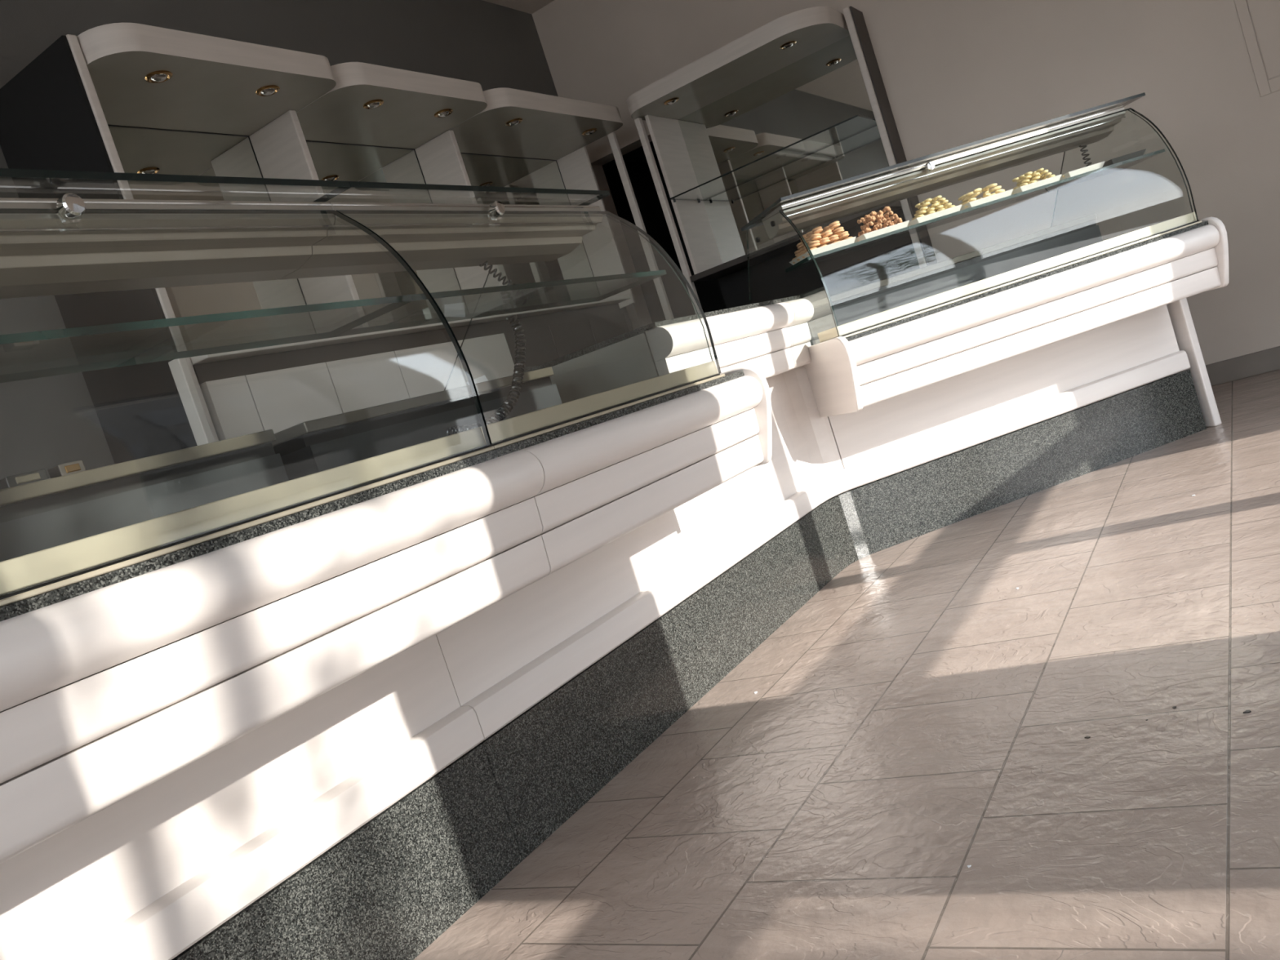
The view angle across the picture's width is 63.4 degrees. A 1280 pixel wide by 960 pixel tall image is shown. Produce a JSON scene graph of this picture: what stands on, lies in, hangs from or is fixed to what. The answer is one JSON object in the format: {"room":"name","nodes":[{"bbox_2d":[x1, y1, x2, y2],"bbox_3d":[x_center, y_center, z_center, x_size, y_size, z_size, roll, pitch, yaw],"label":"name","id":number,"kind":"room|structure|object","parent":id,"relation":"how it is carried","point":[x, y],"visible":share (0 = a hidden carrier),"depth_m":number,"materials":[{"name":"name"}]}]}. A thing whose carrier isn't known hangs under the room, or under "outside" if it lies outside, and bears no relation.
{"room":"food shop","nodes":[
{"label":"food shop","id":0,"kind":"room"},
{"bbox_2d":[0,0,633,479],"bbox_3d":[-2.145,-0.458,3.245,0.164,3.280,8.208,-16,5,32],"label":"wall","id":1,"kind":"structure","parent":0,"point":[46,423],"depth_m":4.25,"materials":[{"name":"paint"}]},
{"bbox_2d":[483,0,554,13],"bbox_3d":[-0.840,-2.583,1.953,4.633,0.123,8.208,-16,5,32],"label":"ceiling","id":2,"kind":"structure","parent":0,"point":[531,6],"depth_m":6.26,"materials":[{"name":"paint"}]},
{"bbox_2d":[413,368,1279,959],"bbox_3d":[0.208,0.647,2.181,4.633,0.123,8.208,-16,5,32],"label":"floor","id":3,"kind":"structure","parent":0,"point":[924,717],"depth_m":1.86,"materials":[{"name":"tile"}]},
{"bbox_2d":[0,168,550,959],"bbox_3d":[-1.051,0.390,1.110,0.932,1.283,2.166,-16,5,32],"label":"display counter","id":4,"kind":"object","parent":3,"relation":"on","point":[233,724],"depth_m":1.49,"materials":[{"name":"stone"}]},
{"bbox_2d":[0,468,48,489],"bbox_3d":[-0.944,0.003,1.582,0.044,0.020,0.062,-16,5,32],"label":"power adapter","id":5,"kind":"object","parent":4,"relation":"on","point":[27,477],"visible":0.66,"depth_m":1.56,"materials":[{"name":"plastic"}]},
{"bbox_2d":[48,459,85,478],"bbox_3d":[-0.908,-0.014,1.644,0.036,0.021,0.041,-16,5,32],"label":"power adapter","id":6,"kind":"object","parent":4,"relation":"on","point":[66,468],"visible":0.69,"depth_m":1.63,"materials":[{"name":"white plastic"}]},
{"bbox_2d":[0,294,413,382],"bbox_3d":[-0.974,-0.062,0.945,0.209,0.011,2.062,-16,5,32],"label":"glass shelf","id":7,"kind":"object","parent":4,"relation":"attached to","point":[397,301],"depth_m":1.50,"materials":[{"name":"glass"}]},
{"bbox_2d":[0,22,674,463],"bbox_3d":[-0.746,-0.539,4.699,0.613,2.378,3.252,-16,5,32],"label":"shelving unit","id":8,"kind":"object","parent":3,"relation":"on","point":[114,97],"visible":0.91,"depth_m":4.00,"materials":[{"name":"white metal"}]},
{"bbox_2d":[144,70,173,83],"bbox_3d":[-1.588,-1.330,3.422,0.088,0.009,0.088,-16,4,24],"label":"recessed light","id":9,"kind":"object","parent":8,"relation":"attached to","point":[150,76],"depth_m":3.41,"materials":[{"name":"gold metal"}]},
{"bbox_2d":[108,125,315,351],"bbox_3d":[-1.669,-0.841,3.832,0.016,0.939,0.929,-16,5,32],"label":"mirror","id":10,"kind":"object","parent":8,"relation":"attached to","point":[143,149],"depth_m":3.93,"materials":[{"name":"white mirror"}]},
{"bbox_2d":[255,84,279,96],"bbox_3d":[-1.367,-1.429,3.808,0.088,0.009,0.088,-16,4,24],"label":"recessed light","id":11,"kind":"object","parent":8,"relation":"attached to","point":[260,90],"depth_m":3.79,"materials":[{"name":"gold metal"}]},
{"bbox_2d":[363,99,383,109],"bbox_3d":[-1.099,-1.549,4.277,0.088,0.009,0.088,-16,4,24],"label":"recessed light","id":12,"kind":"object","parent":8,"relation":"attached to","point":[367,104],"depth_m":4.26,"materials":[{"name":"gold metal"}]},
{"bbox_2d":[306,141,468,326],"bbox_3d":[-1.193,-1.054,4.663,0.016,0.939,0.968,-16,5,32],"label":"mirror","id":13,"kind":"object","parent":8,"relation":"attached to","point":[340,161],"depth_m":4.76,"materials":[{"name":"glass"}]},
{"bbox_2d":[434,108,453,117],"bbox_3d":[-0.882,-1.646,4.655,0.088,0.009,0.088,-16,4,24],"label":"recessed light","id":14,"kind":"object","parent":8,"relation":"attached to","point":[440,113],"depth_m":4.64,"materials":[{"name":"gold metal"}]},
{"bbox_2d":[505,118,522,126],"bbox_3d":[-0.620,-1.764,5.112,0.088,0.009,0.088,-16,4,24],"label":"recessed light","id":15,"kind":"object","parent":8,"relation":"attached to","point":[511,122],"depth_m":5.09,"materials":[{"name":"gold metal"}]},
{"bbox_2d":[461,153,593,307],"bbox_3d":[-0.648,-1.298,5.614,0.016,0.939,1.214,-16,5,32],"label":"mirror","id":16,"kind":"object","parent":8,"relation":"attached to","point":[494,170],"depth_m":5.72,"materials":[{"name":"white mirror"}]},
{"bbox_2d":[582,128,596,135],"bbox_3d":[-0.278,-1.917,5.710,0.088,0.009,0.088,-15,5,39],"label":"recessed light","id":17,"kind":"object","parent":8,"relation":"attached to","point":[588,131],"depth_m":5.69,"materials":[{"name":"gold metal"}]},
{"bbox_2d":[168,293,630,445],"bbox_3d":[-0.714,0.010,4.475,0.480,1.347,2.759,-16,5,32],"label":"cabinet","id":18,"kind":"object","parent":3,"relation":"on","point":[279,388],"depth_m":3.83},
{"bbox_2d":[190,293,630,364],"bbox_3d":[-0.894,-0.627,4.471,0.480,0.027,2.665,-16,5,32],"label":"countertop","id":19,"kind":"structure","parent":18,"relation":"on","point":[612,300],"depth_m":3.90,"materials":[{"name":"glass"}]},
{"bbox_2d":[271,181,772,860],"bbox_3d":[-0.293,0.051,2.424,0.943,1.283,1.051,-16,5,32],"label":"display counter","id":20,"kind":"object","parent":3,"relation":"on","point":[567,677],"depth_m":2.22,"materials":[{"name":"stone"}]},
{"bbox_2d":[466,375,488,385],"bbox_3d":[-0.426,-0.256,2.744,0.014,0.036,0.082,-16,5,32],"label":"paper card","id":21,"kind":"object","parent":20,"relation":"on","point":[483,378],"visible":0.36,"depth_m":2.76,"materials":[{"name":"paper"}]},
{"bbox_2d":[446,315,525,435],"bbox_3d":[-0.328,-0.227,2.231,0.033,0.236,0.322,-15,5,36],"label":"coiled cable","id":22,"kind":"object","parent":20,"relation":"hanging from","point":[521,357],"visible":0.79,"depth_m":2.29,"materials":[{"name":"plastic"}]},
{"bbox_2d":[332,270,666,337],"bbox_3d":[-0.247,-0.388,2.214,0.209,0.011,0.932,-16,5,32],"label":"glass shelf","id":23,"kind":"object","parent":20,"relation":"attached to","point":[601,287],"depth_m":2.29,"materials":[{"name":"glass"}]},
{"bbox_2d":[479,261,528,304],"bbox_3d":[-0.310,-0.452,2.376,0.085,0.118,0.027,-19,4,-21],"label":"coiled cable","id":24,"kind":"object","parent":20,"relation":"hanging from","point":[486,263],"visible":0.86,"depth_m":2.37,"materials":[{"name":"plastic"}]},
{"bbox_2d":[518,295,872,671],"bbox_3d":[0.198,-0.008,3.406,0.711,0.962,1.158,-16,5,32],"label":"counter","id":25,"kind":"object","parent":3,"relation":"on","point":[765,540],"depth_m":3.19,"materials":[{"name":"stone"}]},
{"bbox_2d":[626,5,937,314],"bbox_3d":[0.886,-1.137,5.634,1.248,2.382,0.582,-16,5,32],"label":"shelving unit","id":26,"kind":"object","parent":3,"relation":"on","point":[798,102],"visible":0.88,"depth_m":5.72,"materials":[{"name":"white metal"}]},
{"bbox_2d":[663,97,679,105],"bbox_3d":[0.172,-2.058,5.635,0.088,0.009,0.088,-16,4,24],"label":"recessed light","id":27,"kind":"object","parent":26,"relation":"attached to","point":[671,100],"depth_m":5.61,"materials":[{"name":"silver metal"}]},
{"bbox_2d":[677,35,891,262],"bbox_3d":[0.828,-1.806,5.800,1.132,0.910,0.016,-16,5,32],"label":"mirror","id":28,"kind":"object","parent":26,"relation":"on","point":[824,88],"depth_m":5.79,"materials":[{"name":"white mirror"}]},
{"bbox_2d":[779,40,795,49],"bbox_3d":[0.757,-2.224,5.304,0.088,0.009,0.088,-16,4,24],"label":"recessed light","id":29,"kind":"object","parent":26,"relation":"attached to","point":[786,45],"depth_m":5.28,"materials":[{"name":"silver metal"}]},
{"bbox_2d":[689,200,902,281],"bbox_3d":[0.861,-1.296,5.656,1.150,0.033,0.451,-16,5,32],"label":"countertop","id":30,"kind":"structure","parent":26,"relation":"on","point":[788,244],"depth_m":5.58,"materials":[{"name":"glass"}]},
{"bbox_2d":[741,92,1229,553],"bbox_3d":[1.318,-0.581,3.973,1.564,1.283,0.943,-19,4,-12],"label":"display counter","id":31,"kind":"object","parent":3,"relation":"on","point":[960,388],"depth_m":3.78,"materials":[{"name":"stone"}]},
{"bbox_2d":[789,236,856,265],"bbox_3d":[0.630,-0.784,3.573,0.176,0.020,0.194,-19,4,-12],"label":"tray","id":32,"kind":"object","parent":31,"relation":"on","point":[844,242],"visible":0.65,"depth_m":3.49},
{"label":"biscuit","id":33,"kind":"object","parent":32,"relation":"on","visible":0},
{"bbox_2d":[808,240,820,247],"bbox_3d":[0.588,-0.795,3.494,0.038,0.022,0.038,-15,5,40],"label":"biscuit","id":34,"kind":"object","parent":33,"relation":"on","point":[814,243],"visible":1,"depth_m":3.48,"materials":[{"name":"food"}]},
{"bbox_2d":[809,233,821,240],"bbox_3d":[0.594,-0.821,3.506,0.038,0.022,0.037,-21,5,-38],"label":"biscuit","id":35,"kind":"object","parent":34,"relation":"on","point":[815,237],"visible":0.99,"depth_m":3.49,"materials":[{"name":"food"}]},
{"bbox_2d":[812,226,822,234],"bbox_3d":[0.600,-0.845,3.510,0.035,0.020,0.036,-20,5,-31],"label":"biscuit","id":36,"kind":"object","parent":35,"relation":"on","point":[818,229],"visible":0.98,"depth_m":3.50,"materials":[{"name":"food"}]},
{"label":"biscuit","id":37,"kind":"object","parent":32,"relation":"on","visible":0},
{"bbox_2d":[838,231,848,239],"bbox_3d":[0.691,-0.831,3.521,0.037,0.021,0.036,-16,4,24],"label":"biscuit","id":38,"kind":"object","parent":37,"relation":"on","point":[845,234],"visible":1,"depth_m":3.51,"materials":[{"name":"food"}]},
{"bbox_2d":[833,226,844,234],"bbox_3d":[0.676,-0.848,3.523,0.034,0.019,0.035,-20,4,-27],"label":"biscuit","id":39,"kind":"object","parent":38,"relation":"on","point":[840,229],"visible":1,"depth_m":3.51,"materials":[{"name":"food"}]},
{"bbox_2d":[828,221,839,229],"bbox_3d":[0.662,-0.867,3.527,0.038,0.021,0.038,-22,5,-43],"label":"biscuit","id":40,"kind":"object","parent":39,"relation":"on","point":[834,224],"visible":1,"depth_m":3.51,"materials":[{"name":"food"}]},
{"label":"biscuit","id":41,"kind":"object","parent":32,"relation":"on","visible":0},
{"label":"biscuit","id":42,"kind":"object","parent":41,"relation":"on","visible":0},
{"bbox_2d":[806,237,812,243],"bbox_3d":[0.585,-0.820,3.542,0.035,0.019,0.034,-15,5,34],"label":"biscuit","id":43,"kind":"object","parent":42,"relation":"on","point":[808,240],"visible":0.47,"depth_m":3.53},
{"bbox_2d":[805,231,813,237],"bbox_3d":[0.589,-0.845,3.562,0.036,0.020,0.035,-19,4,-17],"label":"biscuit","id":44,"kind":"object","parent":43,"relation":"on","point":[808,234],"visible":0.54,"depth_m":3.55,"materials":[{"name":"food"}]},
{"label":"biscuit","id":45,"kind":"object","parent":32,"relation":"on","visible":0},
{"bbox_2d":[794,249,802,256],"bbox_3d":[0.559,-0.795,3.626,0.035,0.020,0.036,-15,5,38],"label":"biscuit","id":46,"kind":"object","parent":45,"relation":"on","point":[797,252],"visible":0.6,"depth_m":3.61,"materials":[{"name":"food"}]},
{"bbox_2d":[796,241,804,249],"bbox_3d":[0.566,-0.820,3.621,0.038,0.022,0.038,-15,5,39],"label":"biscuit","id":47,"kind":"object","parent":46,"relation":"on","point":[799,246],"visible":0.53,"depth_m":3.61,"materials":[{"name":"food"}]},
{"bbox_2d":[800,233,808,241],"bbox_3d":[0.577,-0.846,3.619,0.039,0.022,0.038,-17,4,17],"label":"biscuit","id":48,"kind":"object","parent":47,"relation":"on","point":[804,236],"visible":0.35,"depth_m":3.60,"materials":[{"name":"food"}]},
{"label":"biscuit","id":49,"kind":"object","parent":32,"relation":"on","visible":0},
{"bbox_2d":[818,236,830,244],"bbox_3d":[0.622,-0.808,3.505,0.038,0.021,0.038,-18,5,12],"label":"biscuit","id":50,"kind":"object","parent":49,"relation":"on","point":[825,240],"visible":1,"depth_m":3.49,"materials":[{"name":"food"}]},
{"label":"biscuit","id":51,"kind":"object","parent":32,"relation":"on","visible":0},
{"bbox_2d":[828,234,839,242],"bbox_3d":[0.655,-0.818,3.512,0.037,0.020,0.037,-18,6,-3],"label":"biscuit","id":52,"kind":"object","parent":51,"relation":"on","point":[834,237],"visible":1,"depth_m":3.50,"materials":[{"name":"food"}]},
{"bbox_2d":[821,229,832,238],"bbox_3d":[0.634,-0.834,3.515,0.037,0.021,0.036,-18,4,-7],"label":"biscuit","id":53,"kind":"object","parent":52,"relation":"on","point":[828,233],"visible":0.98,"depth_m":3.50,"materials":[{"name":"food"}]},
{"label":"biscuit","id":54,"kind":"object","parent":32,"relation":"on","visible":0},
{"label":"biscuit","id":55,"kind":"object","parent":54,"relation":"on","visible":0},
{"bbox_3d":[0.670,-0.850,3.563,0.039,0.021,0.039,-18,-1,38],"label":"biscuit","id":56,"kind":"object","parent":55,"relation":"on","visible":0},
{"bbox_2d":[822,226,833,231],"bbox_3d":[0.649,-0.866,3.574,0.035,0.020,0.036,-21,5,-36],"label":"biscuit","id":57,"kind":"object","parent":56,"relation":"on","point":[827,228],"visible":0.52,"depth_m":3.56,"materials":[{"name":"food"}]},
{"bbox_2d":[853,220,909,243],"bbox_3d":[0.819,-0.849,3.614,0.178,0.020,0.194,-19,4,-12],"label":"tray","id":58,"kind":"object","parent":31,"relation":"on","point":[871,234],"visible":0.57,"depth_m":3.52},
{"bbox_2d":[857,217,864,223],"bbox_3d":[0.781,-0.914,3.660,0.029,0.020,0.025,-17,4,14],"label":"biscuit","id":59,"kind":"object","parent":58,"relation":"on","point":[862,220],"visible":0.92,"depth_m":3.65,"materials":[{"name":"food"}]},
{"bbox_2d":[857,230,864,235],"bbox_3d":[0.767,-0.851,3.583,0.024,0.018,0.028,-21,5,-42],"label":"biscuit","id":60,"kind":"object","parent":58,"relation":"on","point":[860,233],"visible":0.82,"depth_m":3.58,"materials":[{"name":"food"}]},
{"label":"biscuit","id":61,"kind":"object","parent":58,"relation":"on","visible":0},
{"bbox_2d":[893,217,902,223],"bbox_3d":[0.884,-0.888,3.559,0.030,0.021,0.026,-15,5,34],"label":"biscuit","id":62,"kind":"object","parent":61,"relation":"on","point":[898,220],"visible":1,"depth_m":3.55,"materials":[{"name":"food"}]},
{"bbox_2d":[889,213,898,220],"bbox_3d":[0.872,-0.903,3.564,0.030,0.021,0.025,-17,4,17],"label":"biscuit","id":63,"kind":"object","parent":62,"relation":"on","point":[895,215],"visible":1,"depth_m":3.56,"materials":[{"name":"food"}]},
{"bbox_2d":[884,210,893,217],"bbox_3d":[0.857,-0.914,3.566,0.028,0.021,0.025,-16,4,29],"label":"biscuit","id":64,"kind":"object","parent":63,"relation":"on","point":[891,212],"visible":1,"depth_m":3.56,"materials":[{"name":"food"}]},
{"bbox_2d":[882,206,890,213],"bbox_3d":[0.847,-0.929,3.567,0.030,0.020,0.025,-15,5,42],"label":"biscuit","id":65,"kind":"object","parent":64,"relation":"on","point":[886,208],"visible":1,"depth_m":3.56,"materials":[{"name":"food"}]},
{"label":"biscuit","id":66,"kind":"object","parent":58,"relation":"on","visible":0},
{"bbox_2d":[883,220,892,226],"bbox_3d":[0.848,-0.876,3.552,0.029,0.019,0.024,-17,4,13],"label":"biscuit","id":67,"kind":"object","parent":66,"relation":"on","point":[888,223],"visible":1,"depth_m":3.54,"materials":[{"name":"food"}]},
{"bbox_2d":[877,217,885,223],"bbox_3d":[0.829,-0.887,3.553,0.028,0.019,0.024,-20,4,-24],"label":"biscuit","id":68,"kind":"object","parent":67,"relation":"on","point":[882,220],"visible":1,"depth_m":3.55,"materials":[{"name":"food"}]},
{"bbox_2d":[875,213,883,219],"bbox_3d":[0.823,-0.903,3.560,0.025,0.019,0.029,-17,4,13],"label":"biscuit","id":69,"kind":"object","parent":68,"relation":"on","point":[880,216],"visible":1,"depth_m":3.55,"materials":[{"name":"food"}]},
{"label":"biscuit","id":70,"kind":"object","parent":58,"relation":"in","visible":0},
{"bbox_2d":[863,226,871,233],"bbox_3d":[0.775,-0.851,3.537,0.025,0.020,0.029,-20,4,0],"label":"biscuit","id":71,"kind":"object","parent":70,"relation":"on","point":[868,229],"visible":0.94,"depth_m":3.53,"materials":[{"name":"food"}]},
{"bbox_2d":[865,221,873,227],"bbox_3d":[0.784,-0.871,3.541,0.029,0.021,0.025,-15,5,38],"label":"biscuit","id":72,"kind":"object","parent":71,"relation":"on","point":[871,224],"visible":1,"depth_m":3.53,"materials":[{"name":"food"}]},
{"bbox_2d":[906,204,962,226],"bbox_3d":[1.011,-0.914,3.655,0.181,0.020,0.194,-19,4,-12],"label":"tray","id":73,"kind":"object","parent":31,"relation":"on","point":[957,208],"visible":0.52,"depth_m":3.57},
{"label":"biscuit","id":74,"kind":"object","parent":73,"relation":"on","visible":0},
{"bbox_2d":[918,209,926,214],"bbox_3d":[0.975,-0.924,3.581,0.027,0.012,0.028,-21,5,-42],"label":"biscuit","id":75,"kind":"object","parent":74,"relation":"on","point":[924,211],"visible":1,"depth_m":3.57,"materials":[{"name":"food"}]},
{"bbox_2d":[920,206,928,210],"bbox_3d":[0.983,-0.940,3.591,0.027,0.012,0.027,-15,5,37],"label":"biscuit","id":76,"kind":"object","parent":75,"relation":"on","point":[924,207],"visible":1,"depth_m":3.58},
{"bbox_2d":[921,201,929,207],"bbox_3d":[0.991,-0.956,3.595,0.028,0.012,0.028,-19,4,-13],"label":"biscuit","id":77,"kind":"object","parent":76,"relation":"on","point":[926,203],"visible":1,"depth_m":3.59,"materials":[{"name":"food"}]},
{"label":"biscuit","id":78,"kind":"object","parent":73,"relation":"on","visible":0},
{"label":"biscuit","id":79,"kind":"object","parent":78,"relation":"on","visible":0},
{"bbox_2d":[943,202,951,207],"bbox_3d":[1.069,-0.956,3.603,0.027,0.011,0.027,-20,4,-24],"label":"biscuit","id":80,"kind":"object","parent":79,"relation":"on","point":[948,203],"visible":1,"depth_m":3.59,"materials":[{"name":"food"}]},
{"bbox_2d":[940,200,948,204],"bbox_3d":[1.058,-0.966,3.607,0.028,0.012,0.028,-17,4,19],"label":"biscuit","id":81,"kind":"object","parent":80,"relation":"on","point":[944,202],"visible":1,"depth_m":3.60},
{"bbox_2d":[785,148,1164,272],"bbox_3d":[1.202,-0.962,3.693,1.438,0.011,0.209,-19,4,-12],"label":"glass shelf","id":82,"kind":"object","parent":31,"relation":"attached to","point":[927,224],"depth_m":3.64,"materials":[{"name":"glass"}]},
{"bbox_2d":[960,189,1013,210],"bbox_3d":[1.203,-0.979,3.697,0.180,0.020,0.194,-19,4,-12],"label":"tray","id":83,"kind":"object","parent":31,"relation":"on","point":[1008,193],"visible":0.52,"depth_m":3.61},
{"bbox_2d":[958,194,966,200],"bbox_3d":[1.167,-1.019,3.738,0.028,0.014,0.048,-20,4,-30],"label":"biscuit","id":84,"kind":"object","parent":83,"relation":"on","point":[962,197],"visible":0.66,"depth_m":3.73,"materials":[{"name":"food"}]},
{"bbox_2d":[959,200,968,205],"bbox_3d":[1.152,-0.980,3.684,0.047,0.014,0.027,-14,5,44],"label":"biscuit","id":85,"kind":"object","parent":83,"relation":"on","point":[966,202],"visible":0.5,"depth_m":3.67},
{"bbox_2d":[961,195,969,202],"bbox_3d":[1.165,-1.000,3.691,0.028,0.014,0.048,-20,4,-25],"label":"biscuit","id":86,"kind":"object","parent":85,"relation":"on","point":[966,198],"visible":0.73,"depth_m":3.68,"materials":[{"name":"food"}]},
{"bbox_2d":[964,191,973,196],"bbox_3d":[1.178,-1.019,3.690,0.044,0.013,0.026,-18,4,-2],"label":"biscuit","id":87,"kind":"object","parent":86,"relation":"on","point":[970,193],"visible":0.62,"depth_m":3.68,"materials":[{"name":"food"}]},
{"label":"biscuit","id":88,"kind":"object","parent":83,"relation":"on","visible":0},
{"bbox_2d":[968,197,976,202],"bbox_3d":[1.162,-0.979,3.625,0.026,0.013,0.045,-15,5,33],"label":"biscuit","id":89,"kind":"object","parent":88,"relation":"on","point":[971,199],"visible":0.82,"depth_m":3.61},
{"bbox_2d":[969,191,980,198],"bbox_3d":[1.174,-0.999,3.636,0.026,0.014,0.044,-20,4,-31],"label":"biscuit","id":90,"kind":"object","parent":89,"relation":"on","point":[976,193],"visible":0.95,"depth_m":3.62,"materials":[{"name":"food"}]},
{"bbox_2d":[973,187,982,193],"bbox_3d":[1.187,-1.018,3.646,0.044,0.013,0.026,-22,5,-43],"label":"biscuit","id":91,"kind":"object","parent":90,"relation":"on","point":[978,189],"visible":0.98,"depth_m":3.63,"materials":[{"name":"food"}]},
{"label":"biscuit","id":92,"kind":"object","parent":83,"relation":"in","visible":0},
{"bbox_2d":[995,189,1004,194],"bbox_3d":[1.267,-1.016,3.650,0.048,0.014,0.028,-21,5,-39],"label":"biscuit","id":93,"kind":"object","parent":92,"relation":"on","point":[997,191],"visible":0.77,"depth_m":3.64,"materials":[{"name":"food"}]},
{"bbox_2d":[988,185,1001,192],"bbox_3d":[1.251,-1.025,3.653,0.046,0.014,0.027,-17,4,17],"label":"biscuit","id":94,"kind":"object","parent":93,"relation":"on","point":[996,188],"visible":1,"depth_m":3.64,"materials":[{"name":"food"}]},
{"bbox_2d":[984,183,997,189],"bbox_3d":[1.238,-1.036,3.657,0.045,0.013,0.026,-15,5,35],"label":"biscuit","id":95,"kind":"object","parent":94,"relation":"on","point":[992,185],"visible":1,"depth_m":3.65,"materials":[{"name":"food"}]},
{"bbox_2d":[1010,173,1062,195],"bbox_3d":[1.392,-1.043,3.738,0.173,0.020,0.194,-19,4,-12],"label":"tray","id":96,"kind":"object","parent":31,"relation":"on","point":[1056,178],"visible":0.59,"depth_m":3.65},
{"label":"biscuit","id":97,"kind":"object","parent":96,"relation":"on","visible":0},
{"bbox_2d":[1031,176,1039,180],"bbox_3d":[1.403,-1.070,3.675,0.027,0.012,0.027,-15,5,41],"label":"biscuit","id":98,"kind":"object","parent":97,"relation":"on","point":[1035,177],"visible":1,"depth_m":3.67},
{"bbox_2d":[1031,172,1039,177],"bbox_3d":[1.403,-1.083,3.678,0.028,0.011,0.028,-16,4,27],"label":"biscuit","id":99,"kind":"object","parent":98,"relation":"on","point":[1037,174],"visible":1,"depth_m":3.67,"materials":[{"name":"food"}]},
{"label":"biscuit","id":100,"kind":"object","parent":96,"relation":"on","visible":0},
{"label":"biscuit","id":101,"kind":"object","parent":100,"relation":"on","visible":0},
{"bbox_2d":[1043,172,1051,177],"bbox_3d":[1.449,-1.085,3.685,0.027,0.011,0.027,-15,5,39],"label":"biscuit","id":102,"kind":"object","parent":101,"relation":"on","point":[1048,174],"visible":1,"depth_m":3.68,"materials":[{"name":"food"}]},
{"bbox_2d":[1040,169,1048,174],"bbox_3d":[1.438,-1.095,3.688,0.028,0.012,0.029,-16,4,24],"label":"biscuit","id":103,"kind":"object","parent":102,"relation":"on","point":[1045,171],"visible":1,"depth_m":3.68,"materials":[{"name":"food"}]},
{"bbox_2d":[1059,160,1105,180],"bbox_3d":[1.569,-1.104,3.776,0.155,0.020,0.194,-19,4,-12],"label":"tray","id":104,"kind":"object","parent":31,"relation":"on","point":[1100,165],"visible":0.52,"depth_m":3.69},
{"bbox_2d":[1079,145,1092,167],"bbox_3d":[1.700,-1.229,3.950,0.028,0.105,0.028,-16,5,32],"label":"coiled cable","id":105,"kind":"object","parent":31,"relation":"hanging from","point":[1080,146],"visible":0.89,"depth_m":3.95,"materials":[{"name":"plastic"}]},
{"bbox_2d":[1102,148,1146,167],"bbox_3d":[1.736,-1.160,3.812,0.150,0.020,0.194,-19,4,-12],"label":"tray","id":106,"kind":"object","parent":31,"relation":"on","point":[1140,153],"visible":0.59,"depth_m":3.72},
{"bbox_2d":[531,0,1279,364],"bbox_3d":[1.618,-1.837,5.485,4.264,3.280,0.164,-16,5,32],"label":"wall","id":107,"kind":"structure","parent":0,"point":[954,73],"depth_m":5.14,"materials":[{"name":"paint"}]},
{"bbox_2d":[602,141,726,322],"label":"door","id":108,"kind":"structure","parent":107,"relation":"in","point":[709,294],"depth_m":7.52,"materials":[{"name":"glass"}]},
{"bbox_2d":[1205,346,1279,386],"bbox_3d":[2.868,-0.536,4.995,2.296,0.106,0.018,-16,5,32],"label":"baseboard","id":109,"kind":"structure","parent":107,"relation":"attached to","point":[1268,360],"depth_m":4.97,"materials":[{"name":"tile"}]},
{"bbox_2d":[1234,0,1279,97],"bbox_3d":[2.917,-2.277,4.526,0.599,0.984,0.010,-16,5,32],"label":"access panel","id":110,"kind":"object","parent":107,"relation":"attached to","point":[1265,14],"visible":1,"depth_m":4.67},
{"label":"biscuit","id":111,"kind":"object","parent":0,"visible":0},
{"bbox_2d":[872,223,882,231],"bbox_3d":[0.812,-0.864,3.542,0.030,0.020,0.026,-18,4,-6],"label":"biscuit","id":112,"kind":"object","parent":111,"relation":"on","point":[878,226],"visible":0.99,"depth_m":3.54,"materials":[{"name":"food"}]},
{"bbox_2d":[867,216,875,222],"bbox_3d":[0.793,-0.894,3.553,0.026,0.020,0.030,-20,4,-23],"label":"biscuit","id":113,"kind":"object","parent":112,"relation":"on","point":[870,218],"visible":0.99,"depth_m":3.54,"materials":[{"name":"food"}]},
{"bbox_2d":[869,211,876,216],"bbox_3d":[0.800,-0.912,3.559,0.024,0.019,0.028,-19,4,-12],"label":"biscuit","id":114,"kind":"object","parent":113,"relation":"on","point":[873,213],"visible":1,"depth_m":3.55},
{"label":"biscuit","id":115,"kind":"object","parent":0,"visible":0},
{"bbox_2d":[982,193,991,197],"bbox_3d":[1.217,-0.999,3.639,0.027,0.014,0.046,-16,4,27],"label":"biscuit","id":116,"kind":"object","parent":115,"relation":"on","point":[984,195],"visible":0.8,"depth_m":3.62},
{"label":"biscuit","id":117,"kind":"object","parent":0,"visible":0},
{"label":"biscuit","id":118,"kind":"object","parent":117,"relation":"on","visible":0},
{"bbox_2d":[934,204,943,209],"bbox_3d":[1.037,-0.946,3.595,0.028,0.011,0.028,-19,4,-18],"label":"biscuit","id":119,"kind":"object","parent":118,"relation":"on","point":[940,206],"visible":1,"depth_m":3.58,"materials":[{"name":"food"}]},
{"bbox_2d":[930,202,938,207],"bbox_3d":[1.024,-0.954,3.599,0.027,0.011,0.027,-18,4,3],"label":"biscuit","id":120,"kind":"object","parent":119,"relation":"on","point":[936,203],"visible":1,"depth_m":3.59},
{"label":"biscuit","id":121,"kind":"object","parent":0,"visible":0},
{"bbox_2d":[1022,179,1029,183],"bbox_3d":[1.364,-1.056,3.665,0.026,0.011,0.026,-16,4,25],"label":"biscuit","id":122,"kind":"object","parent":121,"relation":"on","point":[1024,180],"visible":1,"depth_m":3.65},
{"bbox_2d":[1023,175,1031,179],"bbox_3d":[1.372,-1.072,3.672,0.026,0.011,0.026,-17,4,15],"label":"biscuit","id":123,"kind":"object","parent":122,"relation":"on","point":[1026,177],"visible":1,"depth_m":3.66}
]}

